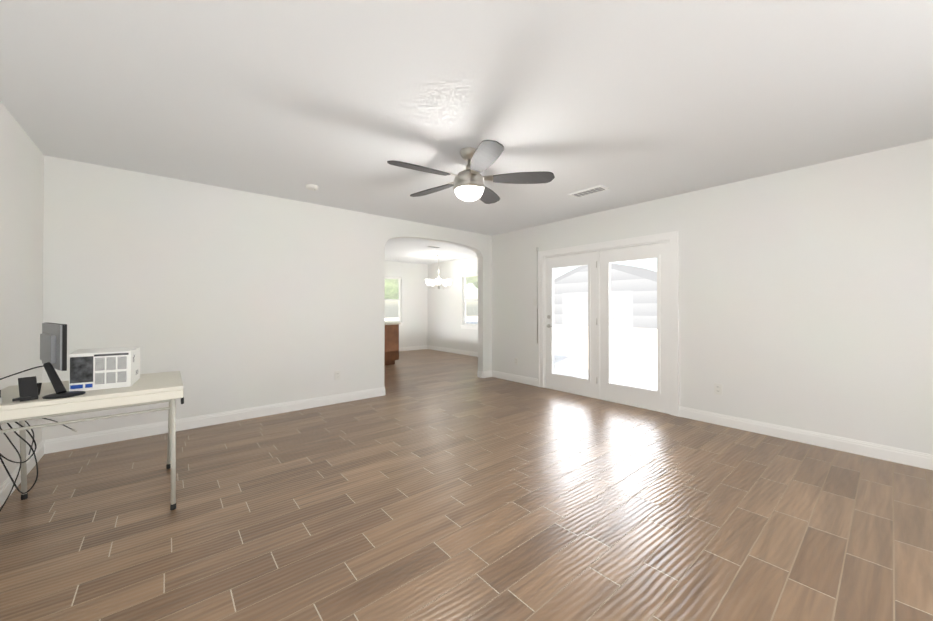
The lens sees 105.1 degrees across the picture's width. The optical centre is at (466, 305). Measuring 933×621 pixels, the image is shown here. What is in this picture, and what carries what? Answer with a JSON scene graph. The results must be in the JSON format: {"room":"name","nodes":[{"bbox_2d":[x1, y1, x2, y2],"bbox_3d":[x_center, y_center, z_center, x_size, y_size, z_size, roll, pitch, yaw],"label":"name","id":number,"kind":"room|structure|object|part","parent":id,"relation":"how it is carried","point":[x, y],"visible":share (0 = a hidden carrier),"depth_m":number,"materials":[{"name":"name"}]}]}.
{"room":"living room","nodes":[
{"label":"living room","id":0,"kind":"room"},
{"bbox_2d":[0,101,43,484],"bbox_3d":[-1.509,-0.025,0.453,0.130,2.540,6.910,0,0,-40],"label":"wall","id":1,"kind":"structure","parent":0,"point":[21,224],"depth_m":2.54,"materials":[{"name":"paint"}]},
{"bbox_2d":[0,440,47,506],"bbox_3d":[-1.453,1.188,0.493,0.016,0.115,6.650,0,0,-40],"label":"baseboard","id":2,"kind":"structure","parent":1,"relation":"attached to","point":[5,488],"depth_m":2.52,"materials":[{"name":"white wood"}]},
{"bbox_2d":[42,155,491,443],"bbox_3d":[-1.613,0.001,4.795,5.300,2.540,0.130,0,0,-40],"label":"wall","id":3,"kind":"structure","parent":0,"point":[221,299],"depth_m":3.83,"materials":[{"name":"paint"}]},
{"bbox_2d":[48,387,384,453],"bbox_3d":[-2.359,1.209,4.064,3.166,0.115,0.016,0,0,-40],"label":"baseboard","id":4,"kind":"structure","parent":3,"relation":"attached to","point":[121,434],"depth_m":3.71,"materials":[{"name":"white wood"}]},
{"bbox_2d":[335,371,339,379],"bbox_3d":[-1.675,0.910,4.646,0.070,0.115,0.008,0,0,-40],"label":"electrical outlet","id":5,"kind":"object","parent":3,"relation":"attached to","point":[337,375],"visible":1,"depth_m":4.64,"materials":[{"name":"white plastic"}]},
{"bbox_2d":[385,261,427,346],"bbox_3d":[-2.832,0.028,9.453,4.230,2.540,0.130,0,0,-40],"label":"wall","id":6,"kind":"structure","parent":0,"point":[413,330],"depth_m":10.43,"materials":[{"name":"paint"}]},
{"bbox_2d":[385,277,403,325],"bbox_3d":[-2.221,-0.110,9.925,1.030,1.372,0.135,0,0,-40],"label":"dining room window","id":7,"kind":"structure","parent":6,"relation":"in","point":[399,296],"depth_m":10.15,"materials":[{"name":"white wood"}]},
{"bbox_2d":[399,345,427,350],"bbox_3d":[-2.785,1.240,9.390,4.230,0.115,0.016,0,0,-40],"label":"baseboard","id":8,"kind":"structure","parent":6,"relation":"attached to","point":[423,346],"depth_m":10.40,"materials":[{"name":"white wood"}]},
{"bbox_2d":[428,256,477,351],"bbox_3d":[0.237,0.027,9.191,0.130,2.540,4.480,0,0,-40],"label":"wall","id":9,"kind":"structure","parent":0,"point":[445,314],"depth_m":9.88,"materials":[{"name":"paint"}]},
{"bbox_2d":[428,345,477,356],"bbox_3d":[0.187,1.239,9.129,0.016,0.115,4.200,0,0,-40],"label":"baseboard","id":10,"kind":"structure","parent":9,"relation":"attached to","point":[463,352],"depth_m":9.73,"materials":[{"name":"white wood"}]},
{"bbox_2d":[460,274,477,329],"bbox_3d":[0.212,-0.094,9.171,0.135,1.412,1.040,0,0,-40],"label":"dining room window","id":11,"kind":"structure","parent":9,"relation":"in","point":[466,326],"depth_m":9.38,"materials":[{"name":"white wood"}]},
{"bbox_2d":[0,349,932,620],"bbox_3d":[-0.245,1.318,4.349,7.090,0.100,11.260,0,0,-40],"label":"floor","id":12,"kind":"structure","parent":0,"point":[434,485],"depth_m":2.09,"materials":[{"name":"brown tile"}]},
{"bbox_2d":[0,366,77,511],"bbox_3d":[-2.473,0.800,2.003,0.360,0.910,0.659,0,0,-40],"label":"cords","id":13,"kind":"object","parent":12,"relation":"on","point":[20,462],"visible":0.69,"depth_m":2.14,"materials":[{"name":"black rubber"}]},
{"bbox_2d":[0,371,183,509],"bbox_3d":[-2.338,0.878,2.264,0.839,0.755,0.802,0,0,-40],"label":"table","id":14,"kind":"object","parent":12,"relation":"on","point":[152,388],"visible":0.96,"depth_m":2.08,"materials":[{"name":"beige plastic"}]},
{"bbox_2d":[12,376,41,401],"bbox_3d":[-2.332,0.440,1.902,0.091,0.114,0.143,0,0,-40],"label":"phone stand","id":15,"kind":"object","parent":14,"relation":"on","point":[29,388],"visible":1,"depth_m":1.89,"materials":[{"name":"black plastic"}]},
{"bbox_2d":[40,322,85,398],"bbox_3d":[-2.406,0.304,2.124,0.253,0.391,0.614,0,0,-40],"label":"monitor","id":16,"kind":"object","parent":14,"relation":"on","point":[53,345],"visible":1,"depth_m":2.03,"materials":[{"name":"black plastic"}]},
{"bbox_2d":[69,347,139,390],"bbox_3d":[-2.267,0.384,2.262,0.263,0.232,0.331,0,0,-35],"label":"box","id":17,"kind":"object","parent":14,"relation":"on","point":[101,368],"visible":1,"depth_m":2.14,"materials":[{"name":"white cardboard"}]},
{"bbox_2d":[384,322,400,365],"bbox_3d":[-2.121,0.830,7.694,1.200,0.915,0.690,0,0,-40],"label":"base cabinet","id":18,"kind":"object","parent":12,"relation":"on","point":[391,351],"visible":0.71,"depth_m":7.72,"materials":[{"name":"brown wood"}]},
{"bbox_2d":[0,0,932,263],"bbox_3d":[-0.245,-1.322,4.365,7.090,0.100,11.260,0,0,-40],"label":"ceiling","id":19,"kind":"structure","parent":0,"point":[339,103],"depth_m":2.17,"materials":[{"name":"white paint"}]},
{"bbox_2d":[305,184,317,190],"bbox_3d":[-1.651,-1.257,3.822,0.132,0.036,0.132,0,0,-40],"label":"smoke detector","id":20,"kind":"object","parent":19,"relation":"attached to","point":[312,187],"visible":0.98,"depth_m":3.79,"materials":[{"name":"white plastic"}]},
{"bbox_2d":[425,255,451,288],"bbox_3d":[-0.704,-0.825,8.895,0.660,0.840,0.638,0,0,-40],"label":"chandelier","id":21,"kind":"object","parent":19,"relation":"hanging from","point":[446,282],"visible":1,"depth_m":8.78,"materials":[{"name":"white glass"}]},
{"bbox_2d":[387,140,554,203],"bbox_3d":[-0.023,-1.075,2.967,1.319,0.410,1.323,0,0,-40],"label":"fan","id":22,"kind":"object","parent":19,"relation":"hanging from","point":[484,155],"depth_m":2.88,"materials":[{"name":"grey metal"}]},
{"bbox_3d":[0.021,-0.913,2.966,0.236,0.085,0.236,0,0,-40],"label":"fan shade","id":23,"kind":"part","parent":22,"relation":"part of","materials":[{"name":"white glass"}]},
{"bbox_2d":[568,185,608,197],"bbox_3d":[1.358,-1.262,3.988,0.170,0.024,0.400,0,0,-40],"label":"ceiling vent","id":24,"kind":"object","parent":19,"relation":"in","point":[588,191],"visible":0.98,"depth_m":3.96,"materials":[{"name":"white metal"}]},
{"bbox_2d":[492,139,932,454],"bbox_3d":[2.647,-0.004,3.947,0.130,2.540,6.910,0,0,-40],"label":"wall","id":25,"kind":"structure","parent":0,"point":[806,298],"depth_m":3.33,"materials":[{"name":"paint"}]},
{"bbox_2d":[488,370,537,385],"bbox_3d":[0.796,1.221,6.028,0.016,0.115,1.070,0,0,-40],"label":"baseboard","id":26,"kind":"structure","parent":25,"relation":"attached to","point":[511,377],"depth_m":6.02,"materials":[{"name":"white wood"}]},
{"bbox_2d":[536,247,538,342],"bbox_3d":[1.118,-0.159,5.642,0.030,1.510,0.024,0,0,-40],"label":"cord","id":27,"kind":"object","parent":25,"relation":"attached to","point":[537,249],"visible":0.94,"depth_m":5.63,"materials":[{"name":"grey plastic"}]},
{"bbox_2d":[545,251,596,396],"bbox_3d":[1.502,0.257,5.217,0.115,1.993,0.878,0,0,-40],"label":"french door","id":28,"kind":"structure","parent":25,"relation":"in","point":[580,385],"depth_m":5.18,"materials":[{"name":"white wood"}]},
{"bbox_2d":[538,231,678,415],"bbox_3d":[1.841,0.211,4.908,0.186,2.120,2.000,0,0,-40],"label":"door frame","id":29,"kind":"structure","parent":25,"relation":"attached to","point":[671,238],"depth_m":4.50,"materials":[{"name":"white wood"}]},
{"bbox_2d":[600,242,668,411],"bbox_3d":[2.110,0.253,4.536,0.060,1.993,0.872,0,0,-40],"label":"french door","id":30,"kind":"structure","parent":25,"relation":"in","point":[658,399],"depth_m":4.46,"materials":[{"name":"white wood"}]},
{"bbox_2d":[714,383,721,394],"bbox_3d":[2.674,0.890,3.802,0.008,0.115,0.070,0,0,-40],"label":"electrical outlet","id":31,"kind":"object","parent":25,"relation":"attached to","point":[717,389],"visible":1,"depth_m":3.80,"materials":[{"name":"white plastic"}]},
{"bbox_2d":[679,406,932,469],"bbox_3d":[3.569,1.201,2.730,0.016,0.115,3.550,0,0,-40],"label":"baseboard","id":32,"kind":"structure","parent":25,"relation":"attached to","point":[902,456],"depth_m":3.21,"materials":[{"name":"white wood"}]},
{"label":"outside","id":33,"kind":"structure","parent":0,"visible":0},
{"bbox_2d":[385,316,656,389],"bbox_3d":[5.268,1.415,17.347,48.000,0.100,60.000,0,0,-40],"label":"ground","id":34,"kind":"structure","parent":33,"point":[575,352],"depth_m":9.83,"materials":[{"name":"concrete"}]},
{"bbox_2d":[385,276,477,300],"bbox_3d":[-3.292,-3.117,19.706,18.358,8.991,12.848,0,0,-40],"label":"trees","id":35,"kind":"object","parent":34,"relation":"on","point":[389,294],"depth_m":13.77,"materials":[{"name":"green plant"}]},
{"bbox_2d":[554,263,656,328],"bbox_3d":[11.355,-0.816,26.397,7.850,4.470,9.763,0,0,-40],"label":"house exterior","id":36,"kind":"structure","parent":34,"relation":"on","point":[631,307],"depth_m":23.02,"materials":[{"name":"white"}]}
]}

